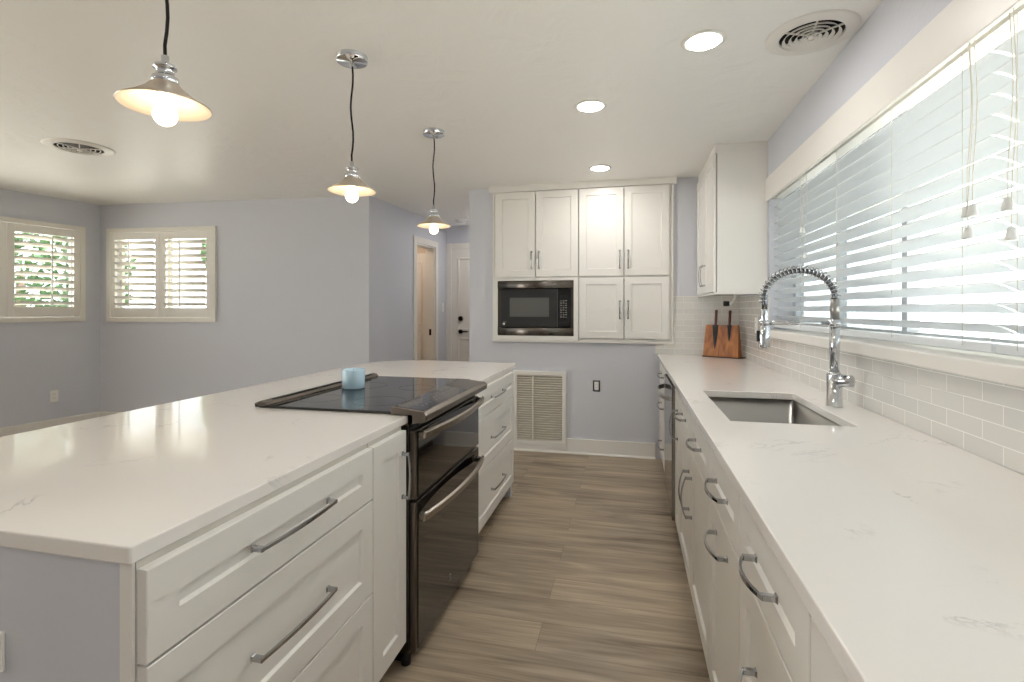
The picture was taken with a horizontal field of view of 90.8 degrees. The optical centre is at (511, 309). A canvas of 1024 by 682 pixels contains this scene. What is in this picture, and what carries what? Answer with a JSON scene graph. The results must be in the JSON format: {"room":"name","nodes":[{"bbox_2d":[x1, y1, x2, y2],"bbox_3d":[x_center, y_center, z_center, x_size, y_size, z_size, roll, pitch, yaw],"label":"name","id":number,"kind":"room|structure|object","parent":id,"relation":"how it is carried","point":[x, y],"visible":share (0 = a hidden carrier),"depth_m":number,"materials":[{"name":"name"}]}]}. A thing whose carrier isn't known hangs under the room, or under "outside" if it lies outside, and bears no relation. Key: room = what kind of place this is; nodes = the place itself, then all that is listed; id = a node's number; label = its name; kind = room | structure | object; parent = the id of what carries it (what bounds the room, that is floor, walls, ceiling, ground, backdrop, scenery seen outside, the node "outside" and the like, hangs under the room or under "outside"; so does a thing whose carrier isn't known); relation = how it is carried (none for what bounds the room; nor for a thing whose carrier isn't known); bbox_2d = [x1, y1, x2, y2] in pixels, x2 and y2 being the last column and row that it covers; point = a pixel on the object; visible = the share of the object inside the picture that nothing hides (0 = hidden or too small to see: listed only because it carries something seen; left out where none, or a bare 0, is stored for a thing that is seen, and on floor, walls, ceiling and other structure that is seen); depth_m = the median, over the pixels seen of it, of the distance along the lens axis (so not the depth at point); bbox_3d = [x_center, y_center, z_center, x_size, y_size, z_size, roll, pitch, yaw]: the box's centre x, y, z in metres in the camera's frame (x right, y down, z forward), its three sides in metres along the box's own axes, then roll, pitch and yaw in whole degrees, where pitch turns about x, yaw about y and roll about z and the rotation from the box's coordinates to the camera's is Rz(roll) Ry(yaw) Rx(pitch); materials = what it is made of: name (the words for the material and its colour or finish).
{"room":"kitchen","nodes":[
{"label":"kitchen","id":0,"kind":"room"},
{"bbox_2d":[0,188,99,427],"bbox_3d":[-5.995,0.082,1.990,0.140,2.440,7.645,0,0,22],"label":"wall","id":1,"kind":"structure","parent":0,"point":[37,359],"depth_m":5.11,"materials":[{"name":"grey paint"}]},
{"bbox_2d":[0,216,85,322],"bbox_3d":[-4.944,-0.376,4.516,0.148,0.995,1.875,0,0,22],"label":"window","id":2,"kind":"structure","parent":1,"relation":"in","point":[82,317],"depth_m":5.29,"materials":[{"name":"white paint"}]},
{"bbox_2d":[0,221,6,316],"bbox_3d":[-5.001,-0.376,4.218,0.098,0.897,1.187,0,0,23],"label":"plantation shutter","id":3,"kind":"object","parent":2,"relation":"attached to","point":[3,225],"visible":1,"depth_m":4.74,"materials":[{"name":"white paint"}]},
{"bbox_2d":[7,222,79,316],"bbox_3d":[-4.666,-0.376,5.045,0.098,0.897,0.591,0,0,25],"label":"plantation shutter","id":4,"kind":"object","parent":2,"relation":"attached to","point":[12,311],"visible":1,"depth_m":5.02,"materials":[{"name":"white paint"}]},
{"bbox_2d":[0,412,99,436],"bbox_3d":[-5.917,1.207,1.959,0.028,0.190,7.645,0,0,22],"label":"baseboard","id":5,"kind":"structure","parent":1,"relation":"attached to","point":[5,431],"depth_m":5.03,"materials":[{"name":"white paint"}]},
{"bbox_2d":[50,390,57,401],"bbox_3d":[-4.644,0.878,5.123,0.008,0.116,0.070,0,0,22],"label":"wall outlet","id":6,"kind":"object","parent":1,"relation":"attached to","point":[53,394],"visible":1,"depth_m":5.12,"materials":[{"name":"white plastic"}]},
{"bbox_2d":[0,547,119,681],"bbox_3d":[-1.004,0.860,0.922,0.728,0.884,0.003,0,0,13],"label":"panel","id":7,"kind":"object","parent":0,"point":[60,614],"depth_m":0.87,"materials":[{"name":"grey wood"}]},
{"bbox_2d":[0,631,4,671],"bbox_3d":[-0.955,0.606,0.905,0.116,0.070,0.008,0,0,13],"label":"wall outlet","id":8,"kind":"object","parent":7,"relation":"attached to","point":[2,633],"visible":1,"depth_m":0.89,"materials":[{"name":"white plastic"}]},
{"bbox_2d":[100,196,368,411],"bbox_3d":[-2.950,0.082,5.343,3.101,2.440,0.140,0,0,9],"label":"wall","id":9,"kind":"structure","parent":0,"point":[293,273],"depth_m":5.22,"materials":[{"name":"grey paint"}]},
{"bbox_2d":[100,412,121,416],"bbox_3d":[-2.962,1.207,5.260,3.101,0.190,0.028,0,0,9],"label":"baseboard","id":10,"kind":"structure","parent":9,"relation":"attached to","point":[101,413],"depth_m":5.47,"materials":[{"name":"white paint"}]},
{"bbox_2d":[106,226,216,321],"bbox_3d":[-3.732,-0.370,5.437,1.305,1.005,0.148,0,0,9],"label":"window","id":11,"kind":"structure","parent":9,"relation":"in","point":[213,229],"depth_m":5.38,"materials":[{"name":"white paint"}]},
{"bbox_2d":[110,232,159,316],"bbox_3d":[-4.043,-0.370,5.418,0.604,0.907,0.088,0,0,9],"label":"plantation shutter","id":12,"kind":"object","parent":11,"relation":"attached to","point":[114,311],"visible":1,"depth_m":5.41,"materials":[{"name":"white paint"}]},
{"bbox_2d":[160,231,210,316],"bbox_3d":[-3.442,-0.370,5.327,0.604,0.907,0.088,0,0,9],"label":"plantation shutter","id":13,"kind":"object","parent":11,"relation":"attached to","point":[164,312],"visible":1,"depth_m":5.32,"materials":[{"name":"white paint"}]},
{"bbox_2d":[369,196,446,362],"bbox_3d":[-1.216,0.082,5.977,0.120,2.440,1.914,0,0,16],"label":"wall","id":14,"kind":"structure","parent":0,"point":[392,228],"depth_m":5.50,"materials":[{"name":"grey paint"}]},
{"bbox_2d":[417,253,425,359],"bbox_3d":[-1.446,0.267,6.874,0.680,2.050,0.060,0,0,13],"label":"door","id":15,"kind":"structure","parent":14,"relation":"attached to","point":[421,257],"depth_m":6.80,"materials":[{"name":"white paint"}]},
{"bbox_2d":[413,235,437,360],"bbox_3d":[-1.119,0.214,6.277,0.138,2.175,0.675,0,0,16],"label":"door frame","id":16,"kind":"structure","parent":14,"relation":"attached to","point":[431,252],"depth_m":6.51,"materials":[{"name":"white paint"}]},
{"bbox_2d":[417,247,425,252],"bbox_3d":[-1.813,0.082,6.374,1.290,2.440,1.700,0,0,13],"label":"wall","id":17,"kind":"structure","parent":0,"point":[419,250],"depth_m":7.02,"materials":[{"name":"beige paint"}]},
{"bbox_2d":[0,0,882,239],"bbox_3d":[-2.576,-1.198,2.393,8.700,0.120,10.100,0,0,13],"label":"ceiling","id":18,"kind":"structure","parent":0,"point":[503,80],"depth_m":2.64,"materials":[{"name":"white paint"}]},
{"bbox_2d":[41,138,115,156],"bbox_3d":[-3.038,-1.126,3.547,0.400,0.024,0.400,0,0,13],"label":"ceiling vent","id":19,"kind":"object","parent":18,"relation":"in","point":[79,147],"visible":1,"depth_m":3.52,"materials":[{"name":"white paint"}]},
{"bbox_2d":[114,0,211,126],"bbox_3d":[-0.909,-0.809,1.325,0.213,0.657,0.213,0,0,13],"label":"pendant lamp","id":20,"kind":"object","parent":18,"relation":"hanging from","point":[162,98],"visible":1,"depth_m":1.32,"materials":[{"name":"beige"}]},
{"bbox_2d":[150,55,179,84],"bbox_3d":[-0.909,-0.629,1.325,0.064,0.072,0.064,0,0,13],"label":"socket","id":21,"kind":"object","parent":20,"relation":"attached to","point":[165,72],"depth_m":1.30,"materials":[{"name":"silver metal"}]},
{"bbox_2d":[327,49,375,202],"bbox_3d":[-0.721,-0.809,2.273,0.213,0.657,0.213,0,0,13],"label":"pendant lamp","id":22,"kind":"object","parent":18,"relation":"hanging from","point":[350,186],"visible":1,"depth_m":2.26,"materials":[{"name":"silver"}]},
{"bbox_2d":[345,161,358,177],"bbox_3d":[-0.721,-0.629,2.273,0.064,0.072,0.064,0,0,13],"label":"socket","id":23,"kind":"object","parent":22,"relation":"attached to","point":[351,170],"depth_m":2.25,"materials":[{"name":"silver metal"}]},
{"bbox_2d":[417,127,450,233],"bbox_3d":[-0.500,-0.809,3.226,0.213,0.657,0.213,0,0,13],"label":"pendant lamp","id":24,"kind":"object","parent":18,"relation":"hanging from","point":[433,222],"visible":1,"depth_m":3.21,"materials":[{"name":"silver metal"}]},
{"bbox_2d":[429,205,438,216],"bbox_3d":[-0.500,-0.629,3.226,0.064,0.072,0.064,0,0,13],"label":"socket","id":25,"kind":"object","parent":24,"relation":"attached to","point":[433,212],"depth_m":3.21,"materials":[{"name":"silver metal"}]},
{"bbox_2d":[455,219,466,223],"bbox_3d":[-0.649,-1.115,6.412,0.150,0.046,0.150,0,0,13],"label":"smoke detector","id":26,"kind":"object","parent":18,"relation":"attached to","point":[458,221],"visible":1,"depth_m":6.36,"materials":[{"name":"white plastic"}]},
{"bbox_2d":[574,99,606,112],"bbox_3d":[0.439,-1.135,2.824,0.184,0.006,0.184,0,0,13],"label":"recessed light","id":27,"kind":"object","parent":18,"relation":"in","point":[590,105],"visible":1,"depth_m":2.81,"materials":[{"name":"white"}]},
{"bbox_2d":[588,165,611,170],"bbox_3d":[0.708,-1.135,4.061,0.184,0.006,0.184,0,0,13],"label":"recessed light","id":28,"kind":"object","parent":18,"relation":"in","point":[595,167],"visible":1,"depth_m":4.06,"materials":[{"name":"white"}]},
{"bbox_2d":[681,29,726,51],"bbox_3d":[0.812,-1.135,2.140,0.184,0.006,0.184,0,0,13],"label":"recessed light","id":29,"kind":"object","parent":18,"relation":"in","point":[707,39],"visible":1,"depth_m":2.13,"materials":[{"name":"white paint"}]},
{"bbox_2d":[765,9,861,55],"bbox_3d":[1.236,-1.126,2.085,0.344,0.024,0.344,0,0,13],"label":"ceiling vent","id":30,"kind":"object","parent":18,"relation":"in","point":[824,29],"visible":1,"depth_m":2.06,"materials":[{"name":"white paint"}]},
{"bbox_2d":[447,225,468,243],"bbox_3d":[-0.446,0.082,6.837,1.244,2.440,0.120,0,0,13],"label":"wall","id":31,"kind":"structure","parent":0,"point":[460,233],"depth_m":6.84,"materials":[{"name":"grey paint"}]},
{"bbox_2d":[446,243,468,360],"bbox_3d":[-0.430,0.204,6.763,0.950,2.195,0.018,0,0,13],"label":"trim","id":32,"kind":"structure","parent":31,"relation":"attached to","point":[449,247],"depth_m":6.85,"materials":[{"name":"white paint"}]},
{"bbox_2d":[452,249,468,361],"bbox_3d":[-0.436,0.238,6.737,0.800,2.108,0.069,0,0,13],"label":"door","id":33,"kind":"structure","parent":31,"relation":"in","point":[460,257],"depth_m":6.82,"materials":[{"name":"white paint"}]},
{"bbox_2d":[504,370,511,496],"bbox_3d":[-0.323,0.860,3.588,0.649,0.884,0.035,0,0,13],"label":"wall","id":34,"kind":"structure","parent":0,"point":[509,492],"depth_m":3.50,"materials":[{"name":"grey paint"}]},
{"bbox_2d":[379,450,709,681],"bbox_3d":[-2.576,1.352,2.393,8.700,0.100,10.100,0,0,13],"label":"floor","id":35,"kind":"structure","parent":0,"point":[579,574],"depth_m":2.34,"materials":[{"name":"brown wood"}]},
{"bbox_2d":[135,444,372,681],"bbox_3d":[-0.806,0.861,1.268,0.658,0.883,0.758,0,0,13],"label":"base cabinet","id":36,"kind":"object","parent":35,"relation":"on","point":[279,587],"visible":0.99,"depth_m":1.14,"materials":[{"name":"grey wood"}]},
{"bbox_2d":[120,563,134,681],"bbox_3d":[-0.637,0.860,0.836,0.025,0.884,0.006,0,0,13],"label":"trim","id":37,"kind":"structure","parent":36,"relation":"attached to","point":[127,572],"depth_m":0.83,"materials":[{"name":"white paint"}]},
{"bbox_2d":[255,373,486,666],"bbox_3d":[-0.546,0.829,2.341,0.754,0.945,0.914,0,0,13],"label":"electric range","id":38,"kind":"object","parent":35,"relation":"on","point":[442,427],"visible":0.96,"depth_m":2.07,"materials":[{"name":"black metal"}]},
{"bbox_2d":[342,368,364,389],"bbox_3d":[-0.758,0.329,2.413,0.108,0.090,0.108,0,0,13],"label":"candle jar","id":39,"kind":"object","parent":38,"relation":"on","point":[352,378],"visible":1,"depth_m":2.37,"materials":[{"name":"blue glass"}]},
{"bbox_2d":[259,376,458,413],"bbox_3d":[-0.613,0.381,2.360,0.580,0.010,0.902,0,0,13],"label":"cooktop","id":40,"kind":"object","parent":38,"relation":"in","point":[379,394],"depth_m":2.18,"materials":[{"name":"black glass"}]},
{"bbox_2d":[367,427,411,681],"bbox_3d":[-0.693,0.861,1.756,0.658,0.883,0.240,0,0,13],"label":"base cabinet","id":41,"kind":"object","parent":35,"relation":"on","point":[389,450],"visible":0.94,"depth_m":1.69,"materials":[{"name":"grey wood"}]},
{"bbox_2d":[474,370,513,531],"bbox_3d":[-0.379,0.861,3.111,0.658,0.883,0.910,0,0,13],"label":"base cabinet","id":42,"kind":"object","parent":35,"relation":"on","point":[496,413],"visible":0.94,"depth_m":3.03,"materials":[{"name":"grey wood"}]},
{"bbox_2d":[0,360,515,564],"bbox_3d":[-0.809,0.402,2.377,1.070,0.030,2.945,0,0,13],"label":"countertop","id":43,"kind":"structure","parent":42,"relation":"on","point":[124,487],"depth_m":1.29,"materials":[{"name":"white stone"}]},
{"bbox_2d":[657,363,666,467],"bbox_3d":[1.454,0.861,3.850,0.681,0.883,0.973,0,0,13],"label":"base cabinet","id":44,"kind":"object","parent":35,"relation":"on","point":[662,370],"visible":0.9,"depth_m":3.98,"materials":[{"name":"grey wood"}]},
{"bbox_2d":[657,354,1023,681],"bbox_3d":[0.982,0.402,1.708,0.662,0.030,5.372,0,0,13],"label":"countertop","id":45,"kind":"structure","parent":44,"relation":"on","point":[903,545],"depth_m":0.91,"materials":[{"name":"white stone"}]},
{"bbox_2d":[702,325,745,358],"bbox_3d":[1.713,0.256,4.081,0.314,0.262,0.103,0,0,44],"label":"knife block","id":46,"kind":"object","parent":45,"relation":"on","point":[724,348],"visible":1,"depth_m":4.05,"materials":[{"name":"brown wood"}]},
{"bbox_2d":[713,310,717,347],"bbox_3d":[1.655,0.162,4.106,0.040,0.319,0.040,0,0,13],"label":"kitchen knife","id":47,"kind":"object","parent":46,"relation":"attached to","point":[715,326],"visible":1,"depth_m":4.10,"materials":[{"name":"grey metal"}]},
{"bbox_2d":[727,310,731,339],"bbox_3d":[1.738,0.133,4.031,0.032,0.252,0.031,0,0,13],"label":"kitchen knife","id":48,"kind":"object","parent":46,"relation":"attached to","point":[729,325],"visible":1,"depth_m":4.03,"materials":[{"name":"grey metal"}]},
{"bbox_2d":[709,397,839,425],"bbox_3d":[1.029,0.527,2.043,0.442,0.220,0.730,0,0,13],"label":"sink","id":49,"kind":"object","parent":45,"relation":"in","point":[735,409],"visible":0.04,"depth_m":2.36,"materials":[{"name":"silver metal"}]},
{"bbox_2d":[756,265,854,406],"bbox_3d":[1.177,0.103,2.026,0.349,0.567,0.109,0,0,13],"label":"kitchen faucet","id":50,"kind":"object","parent":45,"relation":"on","point":[835,380],"visible":1,"depth_m":2.02,"materials":[{"name":"silver metal"}]},
{"bbox_2d":[657,374,674,520],"bbox_3d":[1.243,0.866,3.078,0.687,0.872,0.614,0,0,13],"label":"dishwasher","id":51,"kind":"object","parent":35,"relation":"on","point":[668,396],"visible":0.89,"depth_m":3.01,"materials":[{"name":"silver metal"}]},
{"bbox_2d":[669,388,679,535],"bbox_3d":[1.177,0.861,2.655,0.681,0.883,0.225,0,0,13],"label":"base cabinet","id":52,"kind":"object","parent":35,"relation":"on","point":[676,409],"visible":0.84,"depth_m":2.77,"materials":[{"name":"grey wood"}]},
{"bbox_2d":[674,395,708,673],"bbox_3d":[1.039,0.861,2.058,0.681,0.883,0.998,0,0,13],"label":"base cabinet","id":53,"kind":"object","parent":35,"relation":"on","point":[693,446],"visible":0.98,"depth_m":2.00,"materials":[{"name":"grey wood"}]},
{"bbox_2d":[704,445,739,681],"bbox_3d":[0.873,0.861,1.344,0.681,0.883,0.464,0,0,13],"label":"base cabinet","id":54,"kind":"object","parent":35,"relation":"on","point":[723,531],"visible":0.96,"depth_m":1.40,"materials":[{"name":"grey wood"}]},
{"bbox_2d":[739,497,810,681],"bbox_3d":[0.767,0.861,0.887,0.681,0.883,0.470,0,0,13],"label":"base cabinet","id":55,"kind":"object","parent":35,"relation":"on","point":[775,623],"visible":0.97,"depth_m":0.94,"materials":[{"name":"grey wood"}]},
{"bbox_2d":[811,617,849,681],"bbox_3d":[0.635,0.861,0.315,0.681,0.883,0.700,0,0,13],"label":"base cabinet","id":56,"kind":"object","parent":35,"relation":"on","point":[825,667],"visible":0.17,"depth_m":0.68,"materials":[{"name":"grey wood"}]},
{"bbox_2d":[469,177,739,458],"bbox_3d":[0.772,0.082,4.584,2.387,2.440,0.120,0,0,13],"label":"wall","id":57,"kind":"structure","parent":0,"point":[625,408],"depth_m":4.53,"materials":[{"name":"grey paint"}]},
{"bbox_2d":[494,277,578,340],"bbox_3d":[0.264,-0.004,4.823,0.781,0.568,0.443,0,0,13],"label":"upper cabinet","id":58,"kind":"object","parent":57,"relation":"attached to","point":[575,337],"visible":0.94,"depth_m":4.60,"materials":[{"name":"white paint"}]},
{"bbox_2d":[498,280,573,335],"bbox_3d":[0.255,-0.011,4.805,0.702,0.503,0.422,0,0,13],"label":"microwave oven","id":59,"kind":"object","parent":58,"relation":"in","point":[525,308],"visible":0.99,"depth_m":4.60,"materials":[{"name":"black plastic"}]},
{"bbox_2d":[495,189,578,278],"bbox_3d":[0.246,-0.686,4.745,0.781,0.793,0.363,0,0,13],"label":"upper cabinet","id":60,"kind":"object","parent":57,"relation":"attached to","point":[537,232],"visible":0.97,"depth_m":4.60,"materials":[{"name":"white paint"}]},
{"bbox_2d":[513,370,565,445],"bbox_3d":[0.252,0.901,4.628,0.492,0.672,0.030,0,0,13],"label":"air vent","id":61,"kind":"object","parent":57,"relation":"in","point":[539,396],"visible":0.88,"depth_m":4.62,"materials":[{"name":"white metal"}]},
{"bbox_2d":[514,443,566,453],"bbox_3d":[0.253,1.270,4.628,0.495,0.063,0.028,0,0,13],"label":"baseboard","id":62,"kind":"structure","parent":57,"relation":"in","point":[520,447],"depth_m":4.62,"materials":[{"name":"white paint"}]},
{"bbox_2d":[488,176,676,193],"bbox_3d":[0.600,-1.111,4.528,1.668,0.053,0.067,0,0,13],"label":"trim","id":63,"kind":"structure","parent":57,"relation":"attached to","point":[671,179],"depth_m":4.49,"materials":[{"name":"white paint"}]},
{"bbox_2d":[493,184,672,343],"bbox_3d":[0.608,-0.394,4.543,1.613,1.383,0.035,0,0,13],"label":"trim","id":64,"kind":"structure","parent":57,"relation":"attached to","point":[631,342],"depth_m":4.47,"materials":[{"name":"white paint"}]},
{"bbox_2d":[593,380,599,391],"bbox_3d":[0.756,0.685,4.521,0.064,0.100,0.011,0,0,13],"label":"wall outlet","id":65,"kind":"object","parent":57,"relation":"attached to","point":[595,382],"visible":1,"depth_m":4.52,"materials":[{"name":"grey plastic"}]},
{"bbox_2d":[594,382,597,389],"bbox_3d":[0.756,0.685,4.521,0.036,0.072,0.010,0,0,13],"label":"receptacle","id":66,"kind":"object","parent":65,"relation":"attached to","point":[595,383],"depth_m":4.52,"materials":[{"name":"grey plastic"}]},
{"bbox_2d":[566,438,654,458],"bbox_3d":[0.421,1.234,4.590,1.700,0.135,0.028,0,0,13],"label":"baseboard","id":67,"kind":"structure","parent":57,"relation":"attached to","point":[642,450],"depth_m":4.48,"materials":[{"name":"white paint"}]},
{"bbox_2d":[579,276,670,341],"bbox_3d":[1.015,-0.004,4.567,0.794,0.568,0.363,0,0,13],"label":"upper cabinet","id":68,"kind":"object","parent":57,"relation":"attached to","point":[610,308],"visible":0.99,"depth_m":4.42,"materials":[{"name":"white paint"}]},
{"bbox_2d":[579,184,670,276],"bbox_3d":[1.015,-0.686,4.567,0.794,0.793,0.363,0,0,13],"label":"upper cabinet","id":69,"kind":"object","parent":57,"relation":"attached to","point":[624,231],"visible":0.98,"depth_m":4.42,"materials":[{"name":"white paint"}]},
{"bbox_2d":[655,295,738,354],"bbox_3d":[1.582,0.135,4.331,0.678,0.505,0.008,0,0,13],"label":"backsplash","id":70,"kind":"structure","parent":57,"relation":"attached to","point":[691,314],"depth_m":4.33,"materials":[{"name":"white tile"}]},
{"bbox_2d":[740,0,1023,474],"bbox_3d":[1.154,0.082,0.502,0.200,2.440,7.900,0,0,13],"label":"wall","id":71,"kind":"structure","parent":0,"point":[893,24],"depth_m":2.23,"materials":[{"name":"grey paint"}]},
{"bbox_2d":[697,141,767,296],"bbox_3d":[1.633,-0.621,3.866,0.382,1.032,0.870,0,0,13],"label":"upper cabinet","id":72,"kind":"object","parent":71,"relation":"attached to","point":[732,208],"visible":1,"depth_m":3.45,"materials":[{"name":"white paint"}]},
{"bbox_2d":[723,294,735,305],"bbox_3d":[1.704,-0.073,3.952,0.104,0.094,0.053,0,0,38],"label":"wire","id":73,"kind":"object","parent":72,"relation":"hanging from","point":[725,303],"visible":1,"depth_m":3.94,"materials":[{"name":"white plastic"}]},
{"bbox_2d":[755,318,757,332],"bbox_3d":[1.772,0.117,3.667,0.008,0.116,0.070,0,0,13],"label":"wall outlet","id":74,"kind":"object","parent":71,"relation":"attached to","point":[756,319],"visible":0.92,"depth_m":3.65,"materials":[{"name":"white plastic"}]},
{"bbox_2d":[739,294,1023,473],"bbox_3d":[1.310,0.142,1.637,0.008,0.490,5.380,0,0,13],"label":"backsplash","id":75,"kind":"structure","parent":71,"relation":"attached to","point":[983,418],"depth_m":1.60,"materials":[{"name":"white tile"}]},
{"bbox_2d":[765,0,1023,201],"bbox_3d":[1.307,-0.800,1.647,0.018,0.151,3.598,0,0,13],"label":"window valance","id":76,"kind":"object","parent":71,"relation":"attached to","point":[961,22],"depth_m":1.70,"materials":[{"name":"white paint"}]},
{"bbox_2d":[770,329,1023,386],"bbox_3d":[1.379,0.153,1.680,0.192,0.047,3.495,0,0,13],"label":"trim","id":77,"kind":"structure","parent":71,"relation":"attached to","point":[1006,369],"depth_m":1.56,"materials":[{"name":"white paint"}]},
{"bbox_2d":[793,26,1023,344],"bbox_3d":[1.499,-0.360,1.685,0.050,0.995,3.360,0,0,13],"label":"window","id":78,"kind":"structure","parent":71,"relation":"in","point":[908,316],"depth_m":1.97,"materials":[{"name":"silver metal"}]},
{"bbox_2d":[773,27,1016,352],"bbox_3d":[1.507,-0.334,2.342,0.113,0.899,2.067,0,0,13],"label":"window blind","id":79,"kind":"object","parent":78,"relation":"attached to","point":[950,130],"visible":0.91,"depth_m":1.74,"materials":[{"name":"white plastic"}]},
{"bbox_2d":[993,3,1023,356],"bbox_3d":[1.128,-0.334,0.706,0.113,0.899,1.275,0,0,13],"label":"window blind","id":80,"kind":"object","parent":78,"relation":"attached to","point":[1014,45],"visible":0.98,"depth_m":1.27,"materials":[{"name":"white plastic"}]},
{"bbox_2d":[859,50,1023,211],"bbox_3d":[2.640,-1.208,1.185,1.990,0.100,10.100,0,0,13],"label":"roof eave","id":81,"kind":"object","parent":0,"point":[1002,52],"depth_m":3.95,"materials":[{"name":"white paint"}]},
{"label":"outside","id":82,"kind":"structure","parent":0,"visible":0},
{"bbox_3d":[0.000,1.612,0.000,60.000,0.020,60.000,0,0,13],"label":"ground","id":83,"kind":"structure","parent":82,"visible":0},
{"bbox_2d":[15,231,136,306],"bbox_3d":[-8.048,-0.272,8.221,3.130,3.758,3.143,0,0,13],"label":"tree","id":84,"kind":"object","parent":83,"relation":"on","point":[16,238],"visible":0.08,"depth_m":7.86,"materials":[{"name":"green plant"}]},
{"bbox_2d":[199,239,205,267],"bbox_3d":[-5.393,-0.225,10.389,1.800,3.661,1.826,0,0,13],"label":"tree","id":85,"kind":"object","parent":83,"relation":"on","point":[203,245],"visible":0.02,"depth_m":9.92,"materials":[{"name":"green plant"}]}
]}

